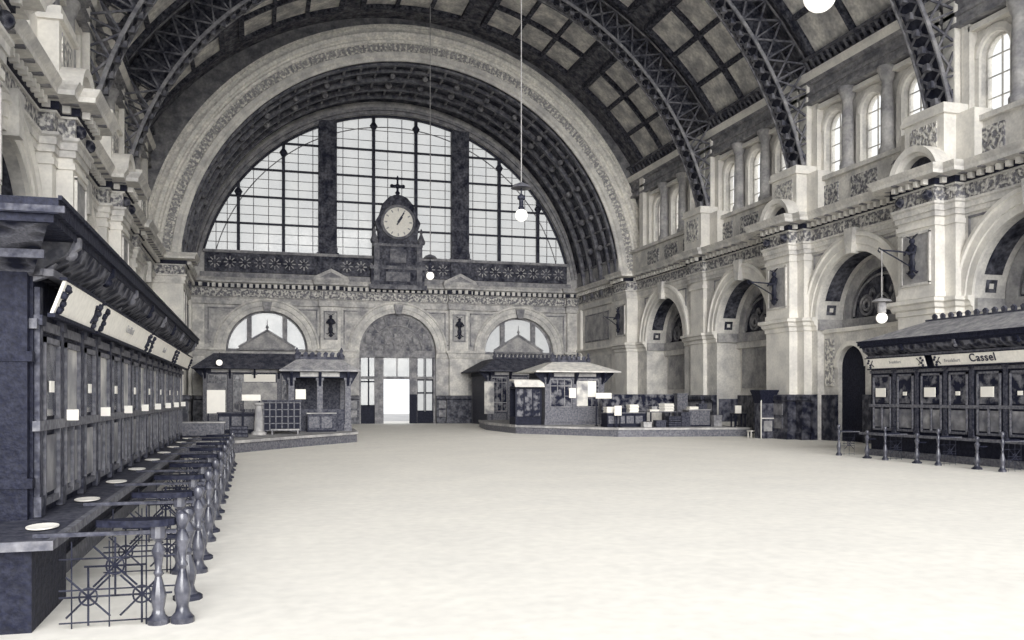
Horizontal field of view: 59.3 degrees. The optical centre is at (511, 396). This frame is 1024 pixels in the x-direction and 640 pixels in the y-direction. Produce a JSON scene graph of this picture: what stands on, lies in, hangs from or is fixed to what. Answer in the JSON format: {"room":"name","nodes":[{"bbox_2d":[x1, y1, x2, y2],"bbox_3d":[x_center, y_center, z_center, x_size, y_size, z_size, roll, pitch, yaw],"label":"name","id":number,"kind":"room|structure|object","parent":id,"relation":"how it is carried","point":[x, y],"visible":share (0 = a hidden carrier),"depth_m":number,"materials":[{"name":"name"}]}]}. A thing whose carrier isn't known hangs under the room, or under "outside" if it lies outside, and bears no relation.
{"room":"railway station","nodes":[
{"label":"railway station","id":0,"kind":"room"},
{"bbox_2d":[0,0,199,421],"bbox_3d":[-13.894,-7.090,29.426,4.040,18.180,53.820,0,0,-16],"label":"wall","id":1,"kind":"structure","parent":0,"point":[60,135],"depth_m":25.91,"materials":[{"name":"stone"}]},
{"bbox_2d":[181,247,197,421],"bbox_3d":[-21.437,-4.525,59.449,0.920,13.050,8.900,0,0,-16],"label":"wall","id":2,"kind":"structure","parent":0,"point":[192,274],"depth_m":62.12,"materials":[{"name":"stone"}]},
{"bbox_2d":[190,102,579,423],"bbox_3d":[-8.765,-10.250,67.659,30.553,24.500,1.870,0,0,-16],"label":"wall","id":3,"kind":"structure","parent":0,"point":[230,286],"depth_m":67.14,"materials":[{"name":"stone"}]},
{"bbox_2d":[226,311,306,351],"bbox_3d":[-17.802,-4.775,65.437,5.700,2.950,0.580,0,0,-16],"label":"window","id":4,"kind":"structure","parent":3,"relation":"in","point":[258,331],"depth_m":65.39,"materials":[{"name":"white glass"}]},
{"bbox_2d":[326,313,335,336],"bbox_3d":[-13.281,-5.255,65.652,0.675,1.760,0.800,0,0,15],"label":"bracket","id":5,"kind":"object","parent":3,"relation":"attached to","point":[330,321],"visible":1,"depth_m":65.76,"materials":[{"name":"metal"}]},
{"bbox_2d":[202,115,566,278],"bbox_3d":[-8.816,-14.875,67.837,27.874,12.750,0.900,0,0,-16],"label":"window","id":6,"kind":"structure","parent":3,"relation":"in","point":[323,189],"depth_m":67.50,"materials":[{"name":"glass"}]},
{"bbox_2d":[359,314,434,423],"bbox_3d":[-8.664,-2.150,68.036,5.800,8.300,0.500,0,0,-16],"label":"door","id":7,"kind":"structure","parent":3,"relation":"in","point":[393,346],"depth_m":68.13,"materials":[{"name":"grey stone"}]},
{"bbox_2d":[368,176,426,290],"bbox_3d":[-8.524,-12.275,67.181,4.300,8.550,0.820,0,0,-16],"label":"clock","id":8,"kind":"object","parent":3,"relation":"attached to","point":[397,265],"visible":1,"depth_m":66.98,"materials":[{"name":"metal"}]},
{"bbox_2d":[455,317,463,339],"bbox_3d":[-4.011,-5.255,68.299,0.675,1.760,0.800,0,0,15],"label":"bracket","id":9,"kind":"object","parent":3,"relation":"attached to","point":[459,323],"visible":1,"depth_m":68.39,"materials":[{"name":"metal"}]},
{"bbox_2d":[485,318,551,354],"bbox_3d":[0.468,-4.750,70.654,5.600,2.900,0.580,0,0,-16],"label":"window","id":10,"kind":"structure","parent":3,"relation":"in","point":[513,336],"depth_m":70.62,"materials":[{"name":"white glass"}]},
{"bbox_2d":[148,18,638,270],"bbox_3d":[-6.531,-11.540,59.264,34.255,27.080,0.480,0,0,-16],"label":"arch","id":11,"kind":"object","parent":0,"point":[192,130],"depth_m":57.95,"materials":[{"name":"grey stone"}]},
{"bbox_2d":[182,61,616,300],"bbox_3d":[-7.607,-14.464,63.606,29.320,15.393,8.500,0,0,-16],"label":"arch","id":12,"kind":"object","parent":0,"point":[573,195],"depth_m":63.72,"materials":[{"name":"metal"}]},
{"bbox_2d":[52,0,952,206],"bbox_3d":[-0.044,-17.946,35.482,32.800,13.907,49.740,0,0,-16],"label":"ceiling","id":13,"kind":"structure","parent":0,"point":[649,72],"depth_m":50.14,"materials":[{"name":"metal"}]},
{"bbox_2d":[424,0,436,279],"bbox_3d":[-4.930,-15.980,54.231,0.840,17.840,0.827,0,0,-16],"label":"pendant lamp","id":14,"kind":"object","parent":13,"relation":"hanging from","point":[429,275],"visible":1,"depth_m":54.22,"materials":[{"name":"white glass"}]},
{"bbox_2d":[511,0,531,221],"bbox_3d":[0.369,-15.925,35.672,0.840,17.950,0.827,0,0,-16],"label":"pendant lamp","id":15,"kind":"object","parent":13,"relation":"hanging from","point":[521,215],"visible":1,"depth_m":35.61,"materials":[{"name":"white glass"}]},
{"bbox_2d":[803,0,834,12],"bbox_3d":[5.751,-16.050,16.826,0.840,17.700,0.827,0,0,-16],"label":"pendant lamp","id":16,"kind":"object","parent":13,"relation":"hanging from","point":[815,6],"visible":1,"depth_m":16.72,"materials":[{"name":"white glass"}]},
{"bbox_2d":[0,421,1023,639],"bbox_3d":[0.554,2.150,34.477,140.000,0.300,82.000,0,0,-16],"label":"floor","id":17,"kind":"structure","parent":0,"point":[404,530],"depth_m":11.96,"materials":[{"name":"stone"}]},
{"bbox_2d":[0,195,199,634],"bbox_3d":[-8.383,0.100,17.176,3.450,3.800,21.095,0,0,-16],"label":"booth","id":18,"kind":"object","parent":17,"relation":"on","point":[92,359],"visible":1,"depth_m":9.80,"materials":[{"name":"brown wood"}]},
{"bbox_2d":[0,541,65,634],"bbox_3d":[-5.736,1.650,7.904,3.050,0.700,1.450,0,0,-16],"label":"countertop","id":19,"kind":"structure","parent":18,"relation":"on","point":[31,582],"depth_m":7.62,"materials":[{"name":"black stone"}]},
{"bbox_2d":[25,523,58,529],"bbox_3d":[-4.320,1.198,8.282,0.272,0.025,0.425,0,0,-16],"label":"tray","id":20,"kind":"object","parent":18,"relation":"on","point":[40,526],"visible":1,"depth_m":8.29,"materials":[{"name":"white ceramic"}]},
{"bbox_2d":[74,497,99,501],"bbox_3d":[-4.952,1.198,10.494,0.272,0.025,0.425,0,0,-16],"label":"tray","id":21,"kind":"object","parent":18,"relation":"on","point":[82,499],"visible":1,"depth_m":10.50,"materials":[{"name":"white ceramic"}]},
{"bbox_2d":[106,480,126,483],"bbox_3d":[-5.583,1.198,12.705,0.272,0.025,0.425,0,0,-16],"label":"tray","id":22,"kind":"object","parent":18,"relation":"on","point":[109,481],"visible":0.98,"depth_m":12.71,"materials":[{"name":"white ceramic"}]},
{"bbox_2d":[32,510,194,628],"bbox_3d":[-3.458,1.503,7.852,1.302,0.994,0.278,0,0,-16],"label":"barrier","id":23,"kind":"object","parent":17,"relation":"on","point":[158,531],"visible":1,"depth_m":7.90,"materials":[{"name":"black metal"}]},
{"bbox_2d":[59,537,174,628],"bbox_3d":[-3.440,1.610,7.857,0.940,0.780,0.018,0,0,-16],"label":"grille","id":24,"kind":"object","parent":23,"relation":"attached to","point":[158,572],"depth_m":7.86,"materials":[{"name":"metal"}]},
{"bbox_2d":[83,485,207,576],"bbox_3d":[-4.103,1.503,10.112,1.302,0.994,0.278,0,0,-16],"label":"barrier","id":25,"kind":"object","parent":17,"relation":"on","point":[179,501],"visible":0.64,"depth_m":10.15,"materials":[{"name":"black metal"}]},
{"bbox_2d":[103,506,192,576],"bbox_3d":[-4.085,1.610,10.117,0.940,0.780,0.018,0,0,-16],"label":"grille","id":26,"kind":"object","parent":25,"relation":"attached to","point":[168,550],"depth_m":10.09,"materials":[{"name":"metal"}]},
{"bbox_2d":[115,470,215,543],"bbox_3d":[-4.735,1.503,12.324,1.302,0.994,0.278,0,0,-16],"label":"barrier","id":27,"kind":"object","parent":17,"relation":"on","point":[193,479],"visible":0.44,"depth_m":12.35,"materials":[{"name":"black metal"}]},
{"bbox_2d":[131,486,189,543],"bbox_3d":[-4.716,1.610,12.329,0.940,0.780,0.018,0,0,-16],"label":"grille","id":28,"kind":"object","parent":27,"relation":"attached to","point":[165,505],"depth_m":12.30,"materials":[{"name":"metal"}]},
{"bbox_2d":[136,459,221,519],"bbox_3d":[-5.366,1.503,14.535,1.302,0.994,0.278,0,0,-16],"label":"barrier","id":29,"kind":"object","parent":17,"relation":"on","point":[202,466],"visible":0.45,"depth_m":14.57,"materials":[{"name":"black metal"}]},
{"bbox_2d":[150,473,190,515],"bbox_3d":[-5.348,1.610,14.540,0.940,0.780,0.018,0,0,-16],"label":"grille","id":30,"kind":"object","parent":29,"relation":"attached to","point":[179,487],"depth_m":14.52,"materials":[{"name":"metal"}]},
{"bbox_2d":[165,506,202,601],"bbox_3d":[-3.287,1.541,8.889,0.440,0.918,0.266,0,0,-16],"label":"bollard","id":31,"kind":"object","parent":17,"relation":"on","point":[195,595],"visible":0.52,"depth_m":8.87,"materials":[{"name":"black metal"}]},
{"bbox_2d":[152,451,225,504],"bbox_3d":[-5.998,1.503,16.747,1.302,0.994,0.278,0,0,-16],"label":"barrier","id":32,"kind":"object","parent":17,"relation":"on","point":[208,457],"visible":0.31,"depth_m":16.76,"materials":[{"name":"black metal"}]},
{"bbox_2d":[164,467,197,504],"bbox_3d":[-5.980,1.610,16.752,0.940,0.780,0.018,0,0,-16],"label":"grille","id":33,"kind":"object","parent":32,"relation":"attached to","point":[189,472],"depth_m":16.69,"materials":[{"name":"metal"}]},
{"bbox_2d":[175,484,212,560],"bbox_3d":[-3.919,1.541,11.101,0.440,0.918,0.266,0,0,-16],"label":"bollard","id":34,"kind":"object","parent":17,"relation":"on","point":[207,556],"visible":0.48,"depth_m":11.10,"materials":[{"name":"black metal"}]},
{"bbox_2d":[164,444,229,491],"bbox_3d":[-6.629,1.503,18.958,1.302,0.994,0.278,0,0,-16],"label":"barrier","id":35,"kind":"object","parent":17,"relation":"on","point":[214,450],"visible":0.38,"depth_m":19.00,"materials":[{"name":"black metal"}]},
{"bbox_2d":[179,457,204,489],"bbox_3d":[-6.611,1.610,18.964,0.940,0.780,0.018,0,0,-16],"label":"grille","id":36,"kind":"object","parent":35,"relation":"attached to","point":[179,457],"depth_m":18.93,"materials":[{"name":"metal"}]},
{"bbox_2d":[174,439,231,481],"bbox_3d":[-7.261,1.503,21.170,1.302,0.994,0.278,0,0,-16],"label":"barrier","id":37,"kind":"object","parent":17,"relation":"on","point":[227,442],"visible":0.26,"depth_m":21.17,"materials":[{"name":"black metal"}]},
{"bbox_2d":[183,450,212,481],"bbox_3d":[-7.243,1.610,21.175,0.940,0.780,0.018,0,0,-16],"label":"grille","id":38,"kind":"object","parent":37,"relation":"attached to","point":[187,450],"depth_m":21.11,"materials":[{"name":"metal"}]},
{"bbox_2d":[188,470,219,532],"bbox_3d":[-4.550,1.541,13.312,0.440,0.918,0.266,0,0,-16],"label":"bollard","id":39,"kind":"object","parent":17,"relation":"on","point":[215,529],"visible":0.34,"depth_m":13.31,"materials":[{"name":"black metal"}]},
{"bbox_2d":[182,435,233,473],"bbox_3d":[-7.893,1.503,23.382,1.302,0.994,0.278,0,0,-16],"label":"barrier","id":40,"kind":"object","parent":17,"relation":"on","point":[230,438],"visible":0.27,"depth_m":23.40,"materials":[{"name":"black metal"}]},
{"bbox_2d":[188,432,235,466],"bbox_3d":[-8.524,1.503,25.593,1.302,0.994,0.278,0,0,-16],"label":"barrier","id":41,"kind":"object","parent":17,"relation":"on","point":[232,434],"visible":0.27,"depth_m":25.63,"materials":[{"name":"black metal"}]},
{"bbox_2d":[211,454,228,498],"bbox_3d":[-5.813,1.541,17.735,0.440,0.918,0.266,0,0,-16],"label":"bollard","id":42,"kind":"object","parent":17,"relation":"on","point":[225,495],"visible":0.28,"depth_m":17.74,"materials":[{"name":"black metal"}]},
{"bbox_2d":[217,461,224,512],"bbox_3d":[-5.182,1.541,15.524,0.440,0.918,0.266,0,0,-16],"label":"bollard","id":43,"kind":"object","parent":17,"relation":"on","point":[221,510],"visible":0.32,"depth_m":15.52,"materials":[{"name":"black metal"}]},
{"bbox_2d":[182,428,357,452],"bbox_3d":[-11.072,1.765,38.697,9.365,0.470,14.640,0,0,-16],"label":"platform","id":44,"kind":"object","parent":17,"relation":"on","point":[279,439],"visible":0.47,"depth_m":35.66,"materials":[{"name":"grey stone"}]},
{"bbox_2d":[182,421,225,437],"bbox_3d":[-12.261,1.250,34.562,2.400,0.600,0.700,0,0,-16],"label":"countertop","id":45,"kind":"structure","parent":44,"relation":"on","point":[195,428],"depth_m":34.36,"materials":[{"name":"stone"}]},
{"bbox_2d":[207,390,224,420],"bbox_3d":[-12.693,0.625,38.624,0.750,1.850,0.350,0,0,-16],"label":"stand","id":46,"kind":"object","parent":44,"relation":"on","point":[215,398],"visible":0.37,"depth_m":38.57,"materials":[{"name":"white paper"}]},
{"bbox_2d":[217,412,254,433],"bbox_3d":[-11.684,1.100,38.367,1.700,0.900,0.700,0,0,-16],"label":"countertop","id":47,"kind":"structure","parent":44,"relation":"on","point":[231,418],"depth_m":38.03,"materials":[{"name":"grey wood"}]},
{"bbox_2d":[229,426,247,436],"bbox_3d":[-10.544,1.330,34.740,0.700,0.420,0.500,0,0,-16],"label":"crate","id":48,"kind":"object","parent":44,"relation":"on","point":[239,431],"visible":0.88,"depth_m":34.52,"materials":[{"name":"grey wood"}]},
{"bbox_2d":[242,395,260,425],"bbox_3d":[-10.846,0.725,37.436,0.750,1.650,0.350,0,0,-16],"label":"placard","id":49,"kind":"object","parent":44,"relation":"on","point":[244,397],"visible":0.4,"depth_m":37.35,"materials":[{"name":"white paper"}]},
{"bbox_2d":[191,353,316,420],"bbox_3d":[-16.907,-0.450,61.938,9.400,4.900,6.200,0,0,-16],"label":"kiosk","id":50,"kind":"object","parent":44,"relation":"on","point":[239,374],"visible":0.37,"depth_m":59.16,"materials":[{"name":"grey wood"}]},
{"bbox_2d":[244,374,274,381],"bbox_3d":[-16.666,-1.250,59.454,2.000,0.500,0.070,0,0,-16],"label":"sign","id":51,"kind":"object","parent":50,"relation":"hanging from","point":[247,377],"depth_m":59.42,"materials":[{"name":"white paper"}]},
{"bbox_2d":[251,402,266,434],"bbox_3d":[-10.372,0.885,36.869,0.640,1.330,0.640,0,0,-16],"label":"stand","id":52,"kind":"object","parent":44,"relation":"on","point":[258,419],"visible":0.99,"depth_m":36.73,"materials":[{"name":"stone"}]},
{"bbox_2d":[262,400,301,432],"bbox_3d":[-9.813,0.840,38.370,1.620,1.420,0.740,0,0,-16],"label":"case","id":53,"kind":"object","parent":44,"relation":"on","point":[277,414],"visible":0.84,"depth_m":38.07,"materials":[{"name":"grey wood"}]},
{"bbox_2d":[277,347,360,431],"bbox_3d":[-9.063,-0.360,42.027,3.590,3.820,3.440,0,0,-16],"label":"kiosk","id":54,"kind":"object","parent":44,"relation":"on","point":[323,384],"visible":0.9,"depth_m":40.99,"materials":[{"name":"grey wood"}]},
{"bbox_2d":[306,413,336,431],"bbox_3d":[-8.517,1.125,40.207,1.300,0.850,0.500,0,0,-16],"label":"countertop","id":55,"kind":"structure","parent":44,"relation":"on","point":[316,422],"depth_m":39.99,"materials":[{"name":"stone"}]},
{"bbox_2d":[461,351,578,423],"bbox_3d":[1.315,-0.650,67.142,9.200,5.300,6.300,0,0,-16],"label":"kiosk","id":56,"kind":"object","parent":17,"relation":"on","point":[491,384],"visible":0.37,"depth_m":64.16,"materials":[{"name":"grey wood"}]},
{"bbox_2d":[479,420,751,436],"bbox_3d":[4.495,1.765,53.023,10.862,0.470,18.239,0,0,-16],"label":"platform","id":57,"kind":"object","parent":17,"relation":"on","point":[493,425],"visible":0.81,"depth_m":45.74,"materials":[{"name":"grey stone"}]},
{"bbox_2d":[509,379,544,424],"bbox_3d":[0.797,0.275,50.380,1.700,2.550,1.550,0,0,-16],"label":"showcase","id":58,"kind":"object","parent":57,"relation":"on","point":[526,395],"visible":0.99,"depth_m":49.99,"materials":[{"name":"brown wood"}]},
{"bbox_2d":[514,352,620,424],"bbox_3d":[3.133,-0.490,51.853,5.000,4.080,4.300,0,0,-16],"label":"kiosk","id":59,"kind":"object","parent":57,"relation":"on","point":[571,387],"visible":0.97,"depth_m":50.43,"materials":[{"name":"grey stone"}]},
{"bbox_2d":[547,409,597,421],"bbox_3d":[3.388,1.050,50.413,3.000,0.700,0.070,0,0,-16],"label":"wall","id":60,"kind":"structure","parent":59,"relation":"on","point":[583,415],"depth_m":50.39,"materials":[{"name":"grey stone"}]},
{"bbox_2d":[588,381,595,396],"bbox_3d":[4.494,-0.450,50.729,0.500,0.900,0.070,0,0,-16],"label":"poster","id":61,"kind":"object","parent":59,"relation":"attached to","point":[591,384],"depth_m":50.70,"materials":[{"name":"white paper"}]},
{"bbox_2d":[595,393,611,425],"bbox_3d":[4.897,0.665,48.223,0.900,1.770,0.350,0,0,-16],"label":"notice board","id":62,"kind":"object","parent":57,"relation":"on","point":[598,395],"visible":0.64,"depth_m":48.16,"materials":[{"name":"white paper"}]},
{"bbox_2d":[613,406,621,426],"bbox_3d":[5.426,1.000,46.190,0.380,1.100,0.350,0,0,-16],"label":"placard","id":63,"kind":"object","parent":57,"relation":"on","point":[617,409],"visible":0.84,"depth_m":46.16,"materials":[{"name":"white paper"}]},
{"bbox_2d":[601,412,645,426],"bbox_3d":[5.817,1.175,47.004,2.200,0.750,0.900,0,0,-16],"label":"counter","id":64,"kind":"object","parent":57,"relation":"on","point":[628,419],"depth_m":46.63,"materials":[{"name":"grey wood"}]},
{"bbox_2d":[603,407,613,412],"bbox_3d":[5.136,0.656,46.695,0.670,0.288,0.520,0,0,-16],"label":"stack","id":65,"kind":"object","parent":64,"relation":"on","point":[606,409],"visible":0.79,"depth_m":46.45,"materials":[{"name":"white paper"}]},
{"bbox_2d":[626,405,638,411],"bbox_3d":[6.290,0.598,47.025,0.520,0.403,0.520,0,0,-16],"label":"stack","id":66,"kind":"object","parent":64,"relation":"on","point":[631,408],"visible":0.97,"depth_m":46.80,"materials":[{"name":"white paper"}]},
{"bbox_2d":[600,394,673,424],"bbox_3d":[7.116,0.700,50.105,4.600,1.700,0.350,0,0,-16],"label":"notice board","id":67,"kind":"object","parent":57,"relation":"on","point":[644,401],"visible":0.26,"depth_m":50.05,"materials":[{"name":"brown wood"}]},
{"bbox_2d":[640,422,651,426],"bbox_3d":[6.889,1.410,46.163,0.480,0.280,0.395,0,0,-16],"label":"box","id":68,"kind":"object","parent":57,"relation":"on","point":[643,424],"visible":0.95,"depth_m":46.01,"materials":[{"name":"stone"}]},
{"bbox_2d":[653,420,666,426],"bbox_3d":[7.631,1.375,46.479,0.580,0.350,0.395,0,0,-16],"label":"box","id":69,"kind":"object","parent":57,"relation":"on","point":[656,423],"visible":0.93,"depth_m":46.32,"materials":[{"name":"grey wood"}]},
{"bbox_2d":[644,411,676,421],"bbox_3d":[7.795,1.150,47.361,1.500,0.800,0.800,0,0,-16],"label":"table","id":70,"kind":"object","parent":57,"relation":"on","point":[644,411],"visible":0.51,"depth_m":47.04,"materials":[{"name":"grey wood"}]},
{"bbox_2d":[659,404,673,410],"bbox_3d":[8.145,0.548,47.453,0.620,0.403,0.520,0,0,-27],"label":"stack","id":71,"kind":"object","parent":70,"relation":"on","point":[665,408],"visible":0.97,"depth_m":47.25,"materials":[{"name":"white paper"}]},
{"bbox_2d":[666,421,681,426],"bbox_3d":[8.310,1.405,46.468,0.750,0.270,0.500,0,0,-16],"label":"crate","id":72,"kind":"object","parent":57,"relation":"on","point":[670,423],"visible":1,"depth_m":46.24,"materials":[{"name":"brown wood"}]},
{"bbox_2d":[665,416,680,420],"bbox_3d":[8.310,1.115,46.468,0.700,0.250,0.460,0,0,-16],"label":"crate","id":73,"kind":"object","parent":72,"relation":"on","point":[668,418],"visible":1,"depth_m":46.27,"materials":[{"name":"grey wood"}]},
{"bbox_2d":[673,393,688,415],"bbox_3d":[9.320,0.675,49.668,0.700,1.750,0.500,0,0,-16],"label":"tall cabinet","id":74,"kind":"object","parent":57,"relation":"on","point":[680,399],"visible":0.51,"depth_m":49.47,"materials":[{"name":"grey wood"}]},
{"bbox_2d":[678,412,690,426],"bbox_3d":[9.039,1.175,47.193,0.530,0.750,0.395,0,0,-16],"label":"box","id":75,"kind":"object","parent":57,"relation":"on","point":[685,416],"visible":0.93,"depth_m":47.02,"materials":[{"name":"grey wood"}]},
{"bbox_2d":[682,409,710,426],"bbox_3d":[9.773,1.100,47.718,1.300,0.900,0.800,0,0,-16],"label":"counter","id":76,"kind":"object","parent":57,"relation":"on","point":[698,417],"depth_m":47.38,"materials":[{"name":"stone"}]},
{"bbox_2d":[710,415,721,426],"bbox_3d":[10.756,1.250,47.372,0.480,0.600,0.395,0,0,-16],"label":"box","id":77,"kind":"object","parent":57,"relation":"on","point":[716,420],"visible":1,"depth_m":47.20,"materials":[{"name":"grey stone"}]},
{"bbox_2d":[719,399,738,425],"bbox_3d":[11.422,0.825,47.590,1.100,1.450,0.350,0,0,-16],"label":"notice board","id":78,"kind":"object","parent":57,"relation":"on","point":[726,406],"visible":0.79,"depth_m":47.53,"materials":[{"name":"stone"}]},
{"bbox_2d":[730,413,746,426],"bbox_3d":[11.682,1.200,46.495,0.700,0.700,0.500,0,0,-16],"label":"display table","id":79,"kind":"object","parent":57,"relation":"on","point":[734,414],"visible":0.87,"depth_m":46.39,"materials":[{"name":"brown wood"}]},
{"bbox_2d":[750,390,778,438],"bbox_3d":[12.238,0.830,43.638,1.040,2.340,0.880,0,0,-16],"label":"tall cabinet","id":80,"kind":"object","parent":17,"relation":"on","point":[763,399],"visible":0.99,"depth_m":43.34,"materials":[{"name":"wood"}]},
{"bbox_2d":[836,424,859,455],"bbox_3d":[11.512,1.460,30.846,0.922,1.080,0.204,0,0,-16],"label":"barrier","id":81,"kind":"object","parent":17,"relation":"on","point":[839,431],"visible":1,"depth_m":30.72,"materials":[{"name":"grey metal"}]},
{"bbox_2d":[843,438,854,448],"bbox_3d":[11.494,1.625,30.841,0.561,0.750,0.018,0,0,-16],"label":"grille","id":82,"kind":"object","parent":81,"relation":"attached to","point":[847,443],"depth_m":30.86,"materials":[{"name":"metal"}]},
{"bbox_2d":[862,430,875,458],"bbox_3d":[11.661,1.541,29.381,0.440,0.918,0.266,0,0,-16],"label":"bollard","id":83,"kind":"object","parent":17,"relation":"on","point":[867,438],"visible":1,"depth_m":29.32,"materials":[{"name":"grey metal"}]},
{"bbox_2d":[882,426,906,459],"bbox_3d":[12.157,1.460,28.587,0.922,1.080,0.204,0,0,-16],"label":"barrier","id":84,"kind":"object","parent":17,"relation":"on","point":[885,434],"visible":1,"depth_m":28.50,"materials":[{"name":"grey metal"}]},
{"bbox_2d":[887,436,901,459],"bbox_3d":[12.139,1.625,28.582,0.561,0.750,0.018,0,0,-16],"label":"grille","id":85,"kind":"object","parent":84,"relation":"attached to","point":[890,447],"depth_m":28.57,"materials":[{"name":"metal"}]},
{"bbox_2d":[912,433,925,463],"bbox_3d":[12.292,1.541,27.169,0.440,0.918,0.266,0,0,-16],"label":"bollard","id":86,"kind":"object","parent":17,"relation":"on","point":[916,453],"visible":1,"depth_m":27.10,"materials":[{"name":"grey metal"}]},
{"bbox_2d":[856,303,1023,469],"bbox_3d":[15.374,-0.380,24.644,3.300,4.760,14.190,0,0,-16],"label":"booth","id":87,"kind":"object","parent":17,"relation":"on","point":[958,376],"visible":1,"depth_m":27.37,"materials":[{"name":"brown wood"}]},
{"bbox_2d":[934,429,961,465],"bbox_3d":[12.788,1.460,26.375,0.922,1.080,0.204,0,0,-16],"label":"barrier","id":88,"kind":"object","parent":17,"relation":"on","point":[938,454],"visible":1,"depth_m":26.26,"materials":[{"name":"grey metal"}]},
{"bbox_2d":[942,440,955,464],"bbox_3d":[12.771,1.625,26.370,0.561,0.750,0.018,0,0,-16],"label":"grille","id":89,"kind":"object","parent":88,"relation":"attached to","point":[950,451],"depth_m":26.41,"materials":[{"name":"metal"}]},
{"bbox_2d":[971,436,986,469],"bbox_3d":[12.938,1.541,24.910,0.440,0.918,0.266,0,0,-16],"label":"bollard","id":90,"kind":"object","parent":17,"relation":"on","point":[977,445],"visible":1,"depth_m":24.84,"materials":[{"name":"grey metal"}]},
{"bbox_2d":[998,431,1023,471],"bbox_3d":[13.434,1.460,24.116,0.922,1.080,0.204,0,0,-16],"label":"barrier","id":91,"kind":"object","parent":17,"relation":"on","point":[1002,434],"visible":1,"depth_m":23.99,"materials":[{"name":"grey metal"}]},
{"bbox_2d":[1004,449,1020,469],"bbox_3d":[13.416,1.625,24.110,0.561,0.750,0.018,0,0,-16],"label":"grille","id":92,"kind":"object","parent":91,"relation":"attached to","point":[1015,456],"depth_m":24.10,"materials":[{"name":"metal"}]},
{"bbox_2d":[575,259,618,393],"bbox_3d":[6.333,-4.525,67.379,0.920,13.050,8.900,0,0,-16],"label":"wall","id":93,"kind":"structure","parent":0,"point":[595,333],"depth_m":67.25,"materials":[{"name":"stone"}]},
{"bbox_2d":[604,0,1023,443],"bbox_3d":[15.323,-7.090,37.769,3.190,18.180,53.820,0,0,-16],"label":"wall","id":94,"kind":"structure","parent":0,"point":[950,175],"depth_m":41.73,"materials":[{"name":"stone"}]},
{"bbox_2d":[603,307,619,332],"bbox_3d":[6.863,-5.305,62.226,1.270,1.760,0.722,0,0,-16],"label":"bracket","id":95,"kind":"object","parent":94,"relation":"attached to","point":[617,317],"visible":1,"depth_m":62.24,"materials":[{"name":"metal"}]},
{"bbox_2d":[658,203,659,239],"bbox_3d":[10.163,-11.785,60.412,0.080,3.170,1.440,0,0,-16],"label":"window","id":96,"kind":"structure","parent":94,"relation":"in","point":[659,203],"depth_m":61.04,"materials":[{"name":"stone"}]},
{"bbox_2d":[649,174,686,195],"bbox_3d":[10.472,-13.800,57.745,0.350,0.200,7.300,0,0,-16],"label":"hood","id":97,"kind":"object","parent":94,"relation":"attached to","point":[672,182],"depth_m":58.57,"materials":[{"name":"stone"}]},
{"bbox_2d":[729,163,734,210],"bbox_3d":[12.771,-11.785,51.278,0.080,3.170,1.440,0,0,-16],"label":"window","id":98,"kind":"structure","parent":94,"relation":"in","point":[730,177],"depth_m":51.89,"materials":[{"name":"glass"}]},
{"bbox_2d":[754,151,759,202],"bbox_3d":[13.499,-11.785,48.729,0.080,3.170,1.440,0,0,-16],"label":"window","id":99,"kind":"structure","parent":94,"relation":"in","point":[758,153],"depth_m":49.34,"materials":[{"name":"glass"}]},
{"bbox_2d":[747,268,777,305],"bbox_3d":[12.049,-5.305,43.376,1.600,1.760,0.722,0,0,-16],"label":"bracket","id":100,"kind":"object","parent":94,"relation":"attached to","point":[773,281],"visible":1,"depth_m":43.43,"materials":[{"name":"metal"}]},
{"bbox_2d":[830,112,840,170],"bbox_3d":[15.380,-11.785,42.143,0.080,3.170,1.440,0,0,-16],"label":"window","id":101,"kind":"structure","parent":94,"relation":"in","point":[838,113],"depth_m":42.74,"materials":[{"name":"glass"}]},
{"bbox_2d":[867,93,880,158],"bbox_3d":[16.107,-11.785,39.595,0.080,3.170,1.440,0,0,-16],"label":"window","id":102,"kind":"structure","parent":94,"relation":"in","point":[877,94],"depth_m":39.88,"materials":[{"name":"glass"}]},
{"bbox_2d":[872,234,918,323],"bbox_3d":[14.532,-4.486,34.205,1.863,3.412,0.756,0,0,-16],"label":"wall lamp","id":103,"kind":"object","parent":94,"relation":"attached to","point":[881,317],"visible":1,"depth_m":34.14,"materials":[{"name":"metal"}]},
{"bbox_2d":[908,76,922,115],"bbox_3d":[16.835,-11.785,37.046,0.080,3.170,1.440,0,0,-16],"label":"window","id":104,"kind":"structure","parent":94,"relation":"in","point":[914,78],"depth_m":37.60,"materials":[{"name":"glass"}]},
{"bbox_2d":[968,7,1010,31],"bbox_3d":[18.297,-13.800,30.340,0.350,0.200,7.300,0,0,-16],"label":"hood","id":105,"kind":"object","parent":94,"relation":"attached to","point":[980,24],"depth_m":32.92,"materials":[{"name":"stone"}]},
{"bbox_2d":[986,31,1009,107],"bbox_3d":[17.988,-11.785,33.008,0.080,3.170,1.440,0,0,-16],"label":"window","id":106,"kind":"structure","parent":94,"relation":"in","point":[988,57],"depth_m":33.41,"materials":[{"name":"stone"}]},
{"label":"outside","id":107,"kind":"structure","parent":0,"visible":0},
{"bbox_2d":[384,414,408,420],"bbox_3d":[-15.646,2.200,91.210,140.000,0.300,36.000,0,0,-16],"label":"ground","id":108,"kind":"structure","parent":107,"point":[387,417],"depth_m":89.99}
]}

